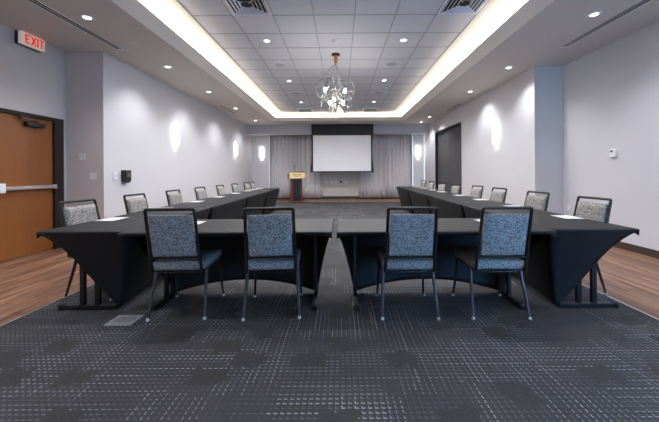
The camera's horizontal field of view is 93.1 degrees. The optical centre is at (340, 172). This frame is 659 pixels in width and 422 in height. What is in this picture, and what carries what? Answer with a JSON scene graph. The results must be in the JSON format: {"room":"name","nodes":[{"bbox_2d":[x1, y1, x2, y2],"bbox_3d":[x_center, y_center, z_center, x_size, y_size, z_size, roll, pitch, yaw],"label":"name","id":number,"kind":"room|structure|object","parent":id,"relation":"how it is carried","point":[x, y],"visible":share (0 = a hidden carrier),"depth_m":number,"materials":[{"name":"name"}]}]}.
{"room":"event hall","nodes":[
{"label":"event hall","id":0,"kind":"room"},
{"bbox_2d":[0,23,66,206],"bbox_3d":[-4.807,-0.409,1.750,0.150,3.350,7.300,0,0,0],"label":"wall","id":1,"kind":"structure","parent":0,"point":[33,82],"depth_m":4.81,"materials":[{"name":"paint"}]},
{"bbox_2d":[15,30,44,52],"bbox_3d":[-4.676,-1.974,4.710,0.129,0.190,0.380,0,0,0],"label":"exit sign","id":2,"kind":"object","parent":1,"relation":"attached to","point":[22,38],"visible":1,"depth_m":4.65,"materials":[{"name":"white plastic"}]},
{"bbox_2d":[0,108,63,261],"bbox_3d":[-4.762,0.184,4.710,0.235,2.165,1.220,0,0,0],"label":"door","id":3,"kind":"structure","parent":1,"relation":"in","point":[31,145],"depth_m":4.75,"materials":[{"name":"brown wood"}]},
{"bbox_2d":[66,52,103,218],"bbox_3d":[-4.412,-0.411,5.398,0.640,3.350,0.004,0,0,0],"label":"wall","id":4,"kind":"structure","parent":0,"point":[84,70],"depth_m":5.40,"materials":[{"name":"beige paint"}]},
{"bbox_2d":[79,154,85,160],"bbox_3d":[-4.457,-0.266,5.391,0.116,0.120,0.011,0,0,0],"label":"light switch","id":5,"kind":"object","parent":4,"relation":"attached to","point":[82,157],"visible":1,"depth_m":5.39,"materials":[{"name":"white plastic"}]},
{"bbox_2d":[90,173,95,179],"bbox_3d":[-4.270,0.064,5.399,0.110,0.120,0.019,0,0,0],"label":"dimmer switch","id":6,"kind":"object","parent":4,"relation":"attached to","point":[92,175],"visible":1,"depth_m":5.39,"materials":[{"name":"white plastic"}]},
{"bbox_2d":[103,52,251,217],"bbox_3d":[-4.412,-0.411,10.150,0.640,3.350,9.500,0,0,0],"label":"wall","id":7,"kind":"structure","parent":0,"point":[142,112],"depth_m":7.14,"materials":[{"name":"paint"}]},
{"bbox_2d":[113,172,116,179],"bbox_3d":[-4.078,0.065,5.650,0.023,0.150,0.090,0,0,0],"label":"card reader","id":8,"kind":"object","parent":7,"relation":"attached to","point":[114,173],"visible":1,"depth_m":5.64,"materials":[{"name":"white plastic"}]},
{"bbox_2d":[121,170,130,182],"bbox_3d":[-4.042,0.077,5.900,0.096,0.240,0.170,0,0,0],"label":"wall dispenser","id":9,"kind":"object","parent":7,"relation":"attached to","point":[125,174],"visible":1,"depth_m":5.84,"materials":[{"name":"black plastic"}]},
{"bbox_2d":[173,130,179,146],"bbox_3d":[-4.050,-0.840,7.720,0.090,0.385,0.210,0,0,0],"label":"wall sconce","id":10,"kind":"object","parent":7,"relation":"attached to","point":[175,132],"visible":1,"depth_m":7.64,"materials":[{"name":"glass"}]},
{"bbox_2d":[235,146,237,155],"bbox_3d":[-4.050,-0.840,12.150,0.090,0.385,0.210,0,0,0],"label":"wall sconce","id":11,"kind":"object","parent":7,"relation":"attached to","point":[236,147],"visible":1,"depth_m":12.08,"materials":[{"name":"glass"}]},
{"bbox_2d":[251,135,270,187],"bbox_3d":[-3.664,-0.240,14.550,0.855,3.000,0.300,0,0,0],"label":"wall","id":12,"kind":"structure","parent":0,"point":[260,166],"depth_m":14.40,"materials":[{"name":"paint"}]},
{"bbox_2d":[259,150,263,157],"bbox_3d":[-3.615,-0.853,14.355,0.210,0.385,0.090,0,0,0],"label":"wall sconce","id":13,"kind":"object","parent":12,"relation":"attached to","point":[261,152],"visible":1,"depth_m":14.31,"materials":[{"name":"glass"}]},
{"bbox_2d":[269,136,269,187],"bbox_3d":[-3.259,-0.277,14.393,0.035,2.830,0.015,0,0,0],"label":"light strip","id":14,"kind":"object","parent":12,"relation":"attached to","point":[269,136],"visible":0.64,"depth_m":14.38,"materials":[{"name":"white"}]},
{"bbox_2d":[271,135,321,197],"bbox_3d":[-2.030,-0.304,14.510,2.385,2.990,0.219,0,0,0],"label":"curtain","id":15,"kind":"object","parent":12,"relation":"hanging from","point":[287,151],"visible":0.68,"depth_m":14.53,"materials":[{"name":"grey fabric"}]},
{"bbox_2d":[178,0,474,110],"bbox_3d":[-0.090,-2.381,4.970,4.290,0.050,14.050,0,0,0],"label":"ceiling","id":16,"kind":"structure","parent":0,"point":[369,30],"depth_m":5.77,"materials":[{"name":"tile"}]},
{"bbox_2d":[222,0,271,15],"bbox_3d":[-1.310,-2.340,4.360,0.590,0.017,0.590,0,0,0],"label":"ceiling vent","id":17,"kind":"object","parent":16,"relation":"in","point":[236,7],"visible":1,"depth_m":4.44,"materials":[{"name":"metal"}]},
{"bbox_2d":[262,39,271,42],"bbox_3d":[-1.310,-2.349,5.580,0.184,0.006,0.184,0,0,0],"label":"recessed light","id":18,"kind":"object","parent":16,"relation":"in","point":[263,40],"visible":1,"depth_m":5.57,"materials":[{"name":"white glass"}]},
{"bbox_2d":[274,62,285,66],"bbox_3d":[-1.310,-2.345,6.800,0.270,0.010,0.270,0,0,0],"label":"ceiling speaker","id":19,"kind":"object","parent":16,"relation":"attached to","point":[279,64],"visible":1,"depth_m":6.77,"materials":[{"name":"plastic"}]},
{"bbox_2d":[296,108,313,111],"bbox_3d":[-1.310,-2.332,11.680,0.600,0.035,0.600,0,0,0],"label":"ceiling vent","id":20,"kind":"object","parent":16,"relation":"in","point":[297,109],"visible":1,"depth_m":11.62,"materials":[{"name":"grey metal"}]},
{"bbox_2d":[176,0,489,111],"bbox_3d":[-0.090,-2.353,4.970,4.286,0.006,14.046,0,0,0],"label":"grid","id":21,"kind":"object","parent":16,"relation":"attached to","point":[354,14],"visible":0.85,"depth_m":5.88,"materials":[{"name":"metal"}]},
{"bbox_2d":[313,53,355,114],"bbox_3d":[-0.071,-1.742,6.187,0.672,1.229,0.674,0,0,35],"label":"chandelier","id":22,"kind":"object","parent":16,"relation":"hanging from","point":[335,55],"visible":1,"depth_m":6.19,"materials":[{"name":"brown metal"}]},
{"bbox_2d":[331,39,338,43],"bbox_3d":[-0.090,-2.330,5.580,0.136,0.052,0.136,0,0,0],"label":"smoke detector","id":23,"kind":"object","parent":16,"relation":"attached to","point":[334,41],"visible":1,"depth_m":5.55,"materials":[{"name":"white plastic"}]},
{"bbox_2d":[362,108,378,111],"bbox_3d":[1.130,-2.346,11.680,0.600,0.035,0.600,0,0,0],"label":"ceiling vent","id":24,"kind":"object","parent":16,"relation":"in","point":[363,109],"visible":1,"depth_m":11.67,"materials":[{"name":"grey metal"}]},
{"bbox_2d":[386,62,397,65],"bbox_3d":[1.130,-2.358,6.800,0.270,0.010,0.270,0,0,0],"label":"ceiling speaker","id":25,"kind":"object","parent":16,"relation":"attached to","point":[388,63],"visible":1,"depth_m":6.78,"materials":[{"name":"metal"}]},
{"bbox_2d":[398,38,408,42],"bbox_3d":[1.130,-2.362,5.580,0.184,0.006,0.184,0,0,0],"label":"recessed light","id":26,"kind":"object","parent":16,"relation":"in","point":[403,39],"visible":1,"depth_m":5.58,"materials":[{"name":"white glass"}]},
{"bbox_2d":[437,0,488,14],"bbox_3d":[1.740,-2.357,4.360,0.590,0.017,0.590,0,0,0],"label":"ceiling vent","id":27,"kind":"object","parent":16,"relation":"in","point":[449,6],"visible":1,"depth_m":4.45,"materials":[{"name":"metal"}]},
{"bbox_2d":[0,0,658,124],"bbox_3d":[-0.112,-2.139,6.027,9.600,0.060,17.945,0,0,0],"label":"ceiling","id":28,"kind":"structure","parent":0,"point":[532,44],"depth_m":5.12,"materials":[{"name":"paint"}]},
{"bbox_2d":[27,0,123,49],"bbox_3d":[-3.732,-2.086,3.440,0.116,0.008,3.740,0,0,0],"label":"ceiling vent","id":29,"kind":"object","parent":28,"relation":"in","point":[35,2],"visible":1,"depth_m":4.34,"materials":[{"name":"grey metal"}]},
{"bbox_2d":[78,14,95,20],"bbox_3d":[-3.421,-2.090,4.220,0.184,0.006,0.184,0,0,0],"label":"recessed light","id":30,"kind":"object","parent":28,"relation":"in","point":[84,17],"visible":1,"depth_m":4.21,"materials":[{"name":"white glass"}]},
{"bbox_2d":[219,105,236,113],"bbox_3d":[-3.721,-2.086,10.400,0.116,0.008,1.460,0,0,0],"label":"ceiling vent","id":31,"kind":"object","parent":28,"relation":"in","point":[222,106],"visible":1,"depth_m":10.34,"materials":[{"name":"grey metal"}]},
{"bbox_2d":[111,0,553,120],"bbox_3d":[-0.077,-2.233,5.037,5.880,0.247,15.805,0,0,0],"label":"cove","id":32,"kind":"object","parent":28,"relation":"attached to","point":[498,20],"visible":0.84,"depth_m":5.78,"materials":[{"name":"paint"}]},
{"bbox_2d":[445,103,461,111],"bbox_3d":[3.708,-2.126,10.250,0.116,0.008,1.360,0,0,0],"label":"ceiling vent","id":33,"kind":"object","parent":28,"relation":"in","point":[458,104],"visible":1,"depth_m":10.23,"materials":[{"name":"grey metal"}]},
{"bbox_2d":[586,11,602,17],"bbox_3d":[3.428,-2.128,4.210,0.184,0.006,0.184,0,0,0],"label":"recessed light","id":34,"kind":"object","parent":28,"relation":"in","point":[593,14],"visible":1,"depth_m":4.20,"materials":[{"name":"white glass"}]},
{"bbox_2d":[559,0,651,47],"bbox_3d":[3.788,-2.127,3.440,0.116,0.008,3.740,0,0,0],"label":"ceiling vent","id":35,"kind":"object","parent":28,"relation":"in","point":[642,2],"visible":1,"depth_m":4.41,"materials":[{"name":"grey metal"}]},
{"bbox_2d":[0,198,658,324],"bbox_3d":[-0.093,1.290,6.500,9.700,0.100,17.000,0,0,0],"label":"floor","id":36,"kind":"structure","parent":0,"point":[28,283],"depth_m":3.63,"materials":[{"name":"brown wood"}]},
{"bbox_2d":[0,202,658,421],"bbox_3d":[-0.063,1.238,5.575,5.390,0.004,14.950,0,0,0],"label":"floor","id":37,"kind":"structure","parent":36,"relation":"on","point":[336,362],"depth_m":2.10,"materials":[{"name":"grey carpet"}]},
{"bbox_2d":[58,198,111,300],"bbox_3d":[-2.498,0.769,3.298,0.636,0.954,0.494,0,0,7],"label":"banquet chair","id":38,"kind":"object","parent":37,"relation":"on","point":[72,215],"visible":0.38,"depth_m":3.24,"materials":[{"name":"fabric"}]},
{"bbox_2d":[36,207,210,309],"bbox_3d":[-2.245,0.878,3.615,0.748,0.742,1.871,0,0,-1],"label":"folding table","id":39,"kind":"object","parent":37,"relation":"on","point":[119,268],"visible":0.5,"depth_m":2.82,"materials":[{"name":"black fabric"}]},
{"bbox_2d":[96,217,127,220],"bbox_3d":[-2.477,0.506,3.390,0.196,0.002,0.260,0,0,-1],"label":"paper sheet","id":40,"kind":"object","parent":39,"relation":"on","point":[111,218],"visible":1,"depth_m":3.35,"materials":[{"name":"white paper"}]},
{"bbox_2d":[104,315,143,325],"bbox_3d":[-1.813,1.241,2.625,0.220,0.010,0.180,0,0,0],"label":"outlet box","id":41,"kind":"object","parent":37,"relation":"on","point":[121,320],"visible":1,"depth_m":2.60,"materials":[{"name":"metal"}]},
{"bbox_2d":[123,193,148,213],"bbox_3d":[-2.506,0.769,4.253,0.636,0.954,0.494,0,0,3],"label":"banquet chair","id":42,"kind":"object","parent":37,"relation":"on","point":[137,204],"visible":0.31,"depth_m":4.20,"materials":[{"name":"fabric"}]},
{"bbox_2d":[165,189,182,205],"bbox_3d":[-2.513,0.769,5.251,0.636,0.954,0.494,0,0,1],"label":"banquet chair","id":43,"kind":"object","parent":37,"relation":"on","point":[175,198],"visible":0.23,"depth_m":5.19,"materials":[{"name":"fabric"}]},
{"bbox_2d":[143,208,224,321],"bbox_3d":[-1.388,0.763,2.817,0.494,0.954,0.636,0,0,-3],"label":"banquet chair","id":44,"kind":"object","parent":37,"relation":"on","point":[173,240],"visible":1,"depth_m":2.57,"materials":[{"name":"fabric"}]},
{"bbox_2d":[194,187,207,199],"bbox_3d":[-2.520,0.769,6.263,0.636,0.954,0.494,0,0,3],"label":"banquet chair","id":45,"kind":"object","parent":37,"relation":"on","point":[200,194],"visible":0.26,"depth_m":6.20,"materials":[{"name":"fabric"}]},
{"bbox_2d":[164,197,246,218],"bbox_3d":[-2.273,0.878,5.495,0.748,0.742,1.871,0,0,-1],"label":"folding table","id":46,"kind":"object","parent":37,"relation":"on","point":[221,207],"visible":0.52,"depth_m":5.32,"materials":[{"name":"black fabric"}]},
{"bbox_2d":[216,185,225,195],"bbox_3d":[-2.528,0.769,7.332,0.636,0.954,0.494,0,0,2],"label":"banquet chair","id":47,"kind":"object","parent":37,"relation":"on","point":[220,191],"visible":0.26,"depth_m":7.26,"materials":[{"name":"fabric"}]},
{"bbox_2d":[117,219,333,310],"bbox_3d":[-0.963,0.871,2.975,1.796,0.742,0.748,0,0,0],"label":"folding table","id":48,"kind":"object","parent":37,"relation":"on","point":[227,235],"visible":0.6,"depth_m":3.25,"materials":[{"name":"black fabric"}]},
{"bbox_2d":[231,183,238,192],"bbox_3d":[-2.535,0.769,8.362,0.636,0.954,0.494,0,0,2],"label":"banquet chair","id":49,"kind":"object","parent":37,"relation":"on","point":[234,188],"visible":0.35,"depth_m":8.29,"materials":[{"name":"fabric"}]},
{"bbox_2d":[215,191,266,218],"bbox_3d":[-2.302,0.878,7.375,0.748,0.742,1.871,0,0,-1],"label":"folding table","id":50,"kind":"object","parent":37,"relation":"on","point":[255,199],"visible":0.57,"depth_m":7.18,"materials":[{"name":"black fabric"}]},
{"bbox_2d":[249,181,254,188],"bbox_3d":[-2.549,0.769,10.052,0.636,0.954,0.494,0,0,2],"label":"banquet chair","id":51,"kind":"object","parent":37,"relation":"on","point":[252,185],"visible":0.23,"depth_m":9.99,"materials":[{"name":"fabric"}]},
{"bbox_2d":[243,182,268,212],"bbox_3d":[-2.542,0.769,9.404,0.636,0.954,0.494,0,0,3],"label":"banquet chair","id":52,"kind":"object","parent":37,"relation":"on","point":[246,186],"visible":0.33,"depth_m":9.35,"materials":[{"name":"fabric"}]},
{"bbox_2d":[240,188,279,214],"bbox_3d":[-2.331,0.878,9.255,0.748,0.742,1.871,0,0,-1],"label":"folding table","id":53,"kind":"object","parent":37,"relation":"on","point":[272,193],"visible":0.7,"depth_m":8.98,"materials":[{"name":"black fabric"}]},
{"bbox_2d":[241,207,302,320],"bbox_3d":[-0.596,0.758,2.817,0.494,0.954,0.636,0,0,-5],"label":"banquet chair","id":54,"kind":"object","parent":37,"relation":"on","point":[269,236],"visible":1,"depth_m":2.57,"materials":[{"name":"fabric"}]},
{"bbox_2d":[287,165,304,202],"bbox_3d":[-1.812,0.468,12.836,0.640,1.557,0.509,0,0,-20],"label":"lectern","id":55,"kind":"object","parent":37,"relation":"on","point":[295,177],"visible":1,"depth_m":12.67,"materials":[{"name":"brown wood"}]},
{"bbox_2d":[375,207,439,319],"bbox_3d":[0.588,0.752,2.802,0.494,0.954,0.636,0,0,1],"label":"banquet chair","id":56,"kind":"object","parent":37,"relation":"on","point":[410,240],"visible":1,"depth_m":2.55,"materials":[{"name":"fabric"}]},
{"bbox_2d":[396,186,433,213],"bbox_3d":[2.307,0.853,9.800,0.748,0.742,2.031,0,0,1],"label":"folding table","id":57,"kind":"object","parent":37,"relation":"on","point":[403,192],"visible":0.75,"depth_m":9.46,"materials":[{"name":"black fabric"}]},
{"bbox_2d":[420,180,425,187],"bbox_3d":[2.527,0.741,10.507,0.636,0.954,0.494,0,0,-6],"label":"banquet chair","id":58,"kind":"object","parent":37,"relation":"on","point":[422,184],"visible":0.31,"depth_m":10.47,"materials":[{"name":"fabric"}]},
{"bbox_2d":[428,181,434,188],"bbox_3d":[2.513,0.741,9.536,0.636,0.954,0.494,0,0,-6],"label":"banquet chair","id":59,"kind":"object","parent":37,"relation":"on","point":[430,185],"visible":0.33,"depth_m":9.47,"materials":[{"name":"fabric"}]},
{"bbox_2d":[408,190,459,213],"bbox_3d":[2.270,0.853,7.760,0.748,0.742,2.031,0,0,1],"label":"folding table","id":60,"kind":"object","parent":37,"relation":"on","point":[419,198],"visible":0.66,"depth_m":7.49,"materials":[{"name":"black fabric"}]},
{"bbox_2d":[438,182,446,190],"bbox_3d":[2.498,0.741,8.439,0.636,0.954,0.494,0,0,-8],"label":"banquet chair","id":61,"kind":"object","parent":37,"relation":"on","point":[441,187],"visible":0.33,"depth_m":8.41,"materials":[{"name":"fabric"}]},
{"bbox_2d":[337,218,556,310],"bbox_3d":[0.887,0.860,2.965,1.831,0.742,0.748,0,0,0],"label":"folding table","id":62,"kind":"object","parent":37,"relation":"on","point":[361,239],"visible":0.62,"depth_m":3.24,"materials":[{"name":"black fabric"}]},
{"bbox_2d":[451,183,460,193],"bbox_3d":[2.484,0.741,7.407,0.636,0.954,0.494,0,0,-7],"label":"banquet chair","id":63,"kind":"object","parent":37,"relation":"on","point":[455,189],"visible":0.23,"depth_m":7.36,"materials":[{"name":"fabric"}]},
{"bbox_2d":[427,195,506,217],"bbox_3d":[2.234,0.853,5.720,0.748,0.742,2.031,0,0,1],"label":"folding table","id":64,"kind":"object","parent":37,"relation":"on","point":[449,206],"visible":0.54,"depth_m":5.44,"materials":[{"name":"black fabric"}]},
{"bbox_2d":[470,185,483,197],"bbox_3d":[2.470,0.741,6.256,0.636,0.954,0.494,0,0,-5],"label":"banquet chair","id":65,"kind":"object","parent":37,"relation":"on","point":[475,192],"visible":0.29,"depth_m":6.22,"materials":[{"name":"fabric"}]},
{"bbox_2d":[452,206,533,319],"bbox_3d":[1.345,0.748,2.797,0.494,0.954,0.636,0,0,1],"label":"banquet chair","id":66,"kind":"object","parent":37,"relation":"on","point":[503,236],"visible":1,"depth_m":2.55,"materials":[{"name":"fabric"}]},
{"bbox_2d":[490,187,506,202],"bbox_3d":[2.456,0.742,5.366,0.636,0.954,0.494,0,0,-5],"label":"banquet chair","id":67,"kind":"object","parent":37,"relation":"on","point":[499,196],"visible":0.33,"depth_m":5.33,"materials":[{"name":"fabric"}]},
{"bbox_2d":[524,191,549,210],"bbox_3d":[2.441,0.742,4.287,0.636,0.954,0.494,0,0,-7],"label":"banquet chair","id":68,"kind":"object","parent":37,"relation":"on","point":[537,202],"visible":0.3,"depth_m":4.25,"materials":[{"name":"fabric"}]},
{"bbox_2d":[462,204,639,307],"bbox_3d":[2.198,0.853,3.680,0.748,0.742,2.031,0,0,1],"label":"folding table","id":69,"kind":"object","parent":37,"relation":"on","point":[557,266],"visible":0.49,"depth_m":2.81,"materials":[{"name":"black fabric"}]},
{"bbox_2d":[551,215,584,218],"bbox_3d":[2.443,0.479,3.360,0.196,0.002,0.260,0,0,2],"label":"paper sheet","id":70,"kind":"object","parent":69,"relation":"on","point":[560,216],"visible":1,"depth_m":3.32,"materials":[{"name":"white paper"}]},
{"bbox_2d":[573,196,612,294],"bbox_3d":[2.427,0.742,3.326,0.636,0.954,0.494,0,0,-5],"label":"banquet chair","id":71,"kind":"object","parent":37,"relation":"on","point":[600,212],"visible":0.3,"depth_m":3.27,"materials":[{"name":"fabric"}]},
{"bbox_2d":[0,283,658,325],"bbox_3d":[-0.063,1.237,5.585,5.430,0.006,14.970,0,0,0],"label":"edging","id":72,"kind":"object","parent":36,"relation":"on","point":[93,283],"visible":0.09,"depth_m":2.86,"materials":[{"name":"metal"}]},
{"bbox_2d":[247,124,427,134],"bbox_3d":[-0.101,-1.909,14.025,8.000,0.400,0.450,0,0,0],"label":"wall","id":73,"kind":"structure","parent":0,"point":[379,129],"depth_m":13.80,"materials":[{"name":"paint"}]},
{"bbox_2d":[310,124,373,171],"bbox_3d":[0.079,-1.058,13.707,2.800,2.095,0.174,0,0,0],"label":"projection screen","id":74,"kind":"object","parent":73,"relation":"attached to","point":[335,147],"visible":1,"depth_m":13.71,"materials":[{"name":"white fabric"}]},
{"bbox_2d":[322,172,358,195],"bbox_3d":[-0.092,-0.434,14.750,8.000,3.350,0.100,0,0,0],"label":"wall","id":75,"kind":"structure","parent":0,"point":[351,188],"depth_m":14.70,"materials":[{"name":"paint"}]},
{"bbox_2d":[277,196,398,198],"bbox_3d":[0.049,1.180,14.693,6.555,0.120,0.015,0,0,0],"label":"baseboard","id":76,"kind":"structure","parent":75,"relation":"attached to","point":[323,197],"depth_m":14.68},
{"bbox_2d":[411,134,424,186],"bbox_3d":[3.614,-0.280,14.550,0.590,3.000,0.300,0,0,0],"label":"wall","id":77,"kind":"structure","parent":0,"point":[418,140],"depth_m":14.40,"materials":[{"name":"paint"}]},
{"bbox_2d":[359,135,410,197],"bbox_3d":[2.082,-0.327,14.511,2.448,2.990,0.212,0,0,0],"label":"curtain","id":78,"kind":"object","parent":77,"relation":"hanging from","point":[391,153],"visible":0.71,"depth_m":14.53,"materials":[{"name":"grey fabric"}]},
{"bbox_2d":[416,149,419,156],"bbox_3d":[3.595,-0.902,14.355,0.210,0.385,0.090,0,0,0],"label":"wall sconce","id":79,"kind":"object","parent":77,"relation":"attached to","point":[417,150],"visible":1,"depth_m":14.31,"materials":[{"name":"glass"}]},
{"bbox_2d":[412,135,424,185],"bbox_3d":[3.611,-0.315,14.393,0.575,2.830,0.015,0,0,0],"label":"light strip","id":80,"kind":"object","parent":77,"relation":"attached to","point":[412,135],"visible":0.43,"depth_m":14.38,"materials":[{"name":"white"}]},
{"bbox_2d":[425,67,534,205],"bbox_3d":[4.207,-0.458,10.585,0.600,3.350,8.630,0,0,0],"label":"wall","id":81,"kind":"structure","parent":0,"point":[508,108],"depth_m":7.66,"materials":[{"name":"paint"}]},
{"bbox_2d":[435,122,461,194],"bbox_3d":[3.974,-0.212,11.450,0.130,2.860,2.800,0,0,0],"label":"door","id":82,"kind":"structure","parent":81,"relation":"in","point":[448,159],"depth_m":11.43,"materials":[{"name":"black wood"}]},
{"bbox_2d":[491,129,497,144],"bbox_3d":[3.860,-0.884,7.770,0.090,0.385,0.210,0,0,0],"label":"wall sconce","id":83,"kind":"object","parent":81,"relation":"attached to","point":[494,131],"visible":1,"depth_m":7.70,"materials":[{"name":"glass"}]},
{"bbox_2d":[534,66,562,213],"bbox_3d":[4.192,-0.458,6.268,0.570,3.350,0.004,0,0,0],"label":"wall","id":84,"kind":"structure","parent":0,"point":[548,80],"depth_m":6.27,"materials":[{"name":"paint"}]},
{"bbox_2d":[563,20,658,250],"bbox_3d":[4.553,-0.460,2.185,0.150,3.350,8.170,0,0,0],"label":"wall","id":85,"kind":"structure","parent":0,"point":[611,92],"depth_m":5.04,"materials":[{"name":"paint"}]},
{"bbox_2d":[609,149,616,156],"bbox_3d":[4.459,-0.315,5.100,0.038,0.136,0.116,0,0,0],"label":"thermostat","id":86,"kind":"object","parent":85,"relation":"attached to","point":[612,152],"visible":1,"depth_m":5.08,"materials":[{"name":"white plastic"}]},
{"bbox_2d":[613,241,658,258],"bbox_3d":[4.481,1.160,2.183,0.012,0.110,8.166,0,0,0],"label":"baseboard","id":87,"kind":"structure","parent":85,"relation":"attached to","point":[622,245],"depth_m":4.68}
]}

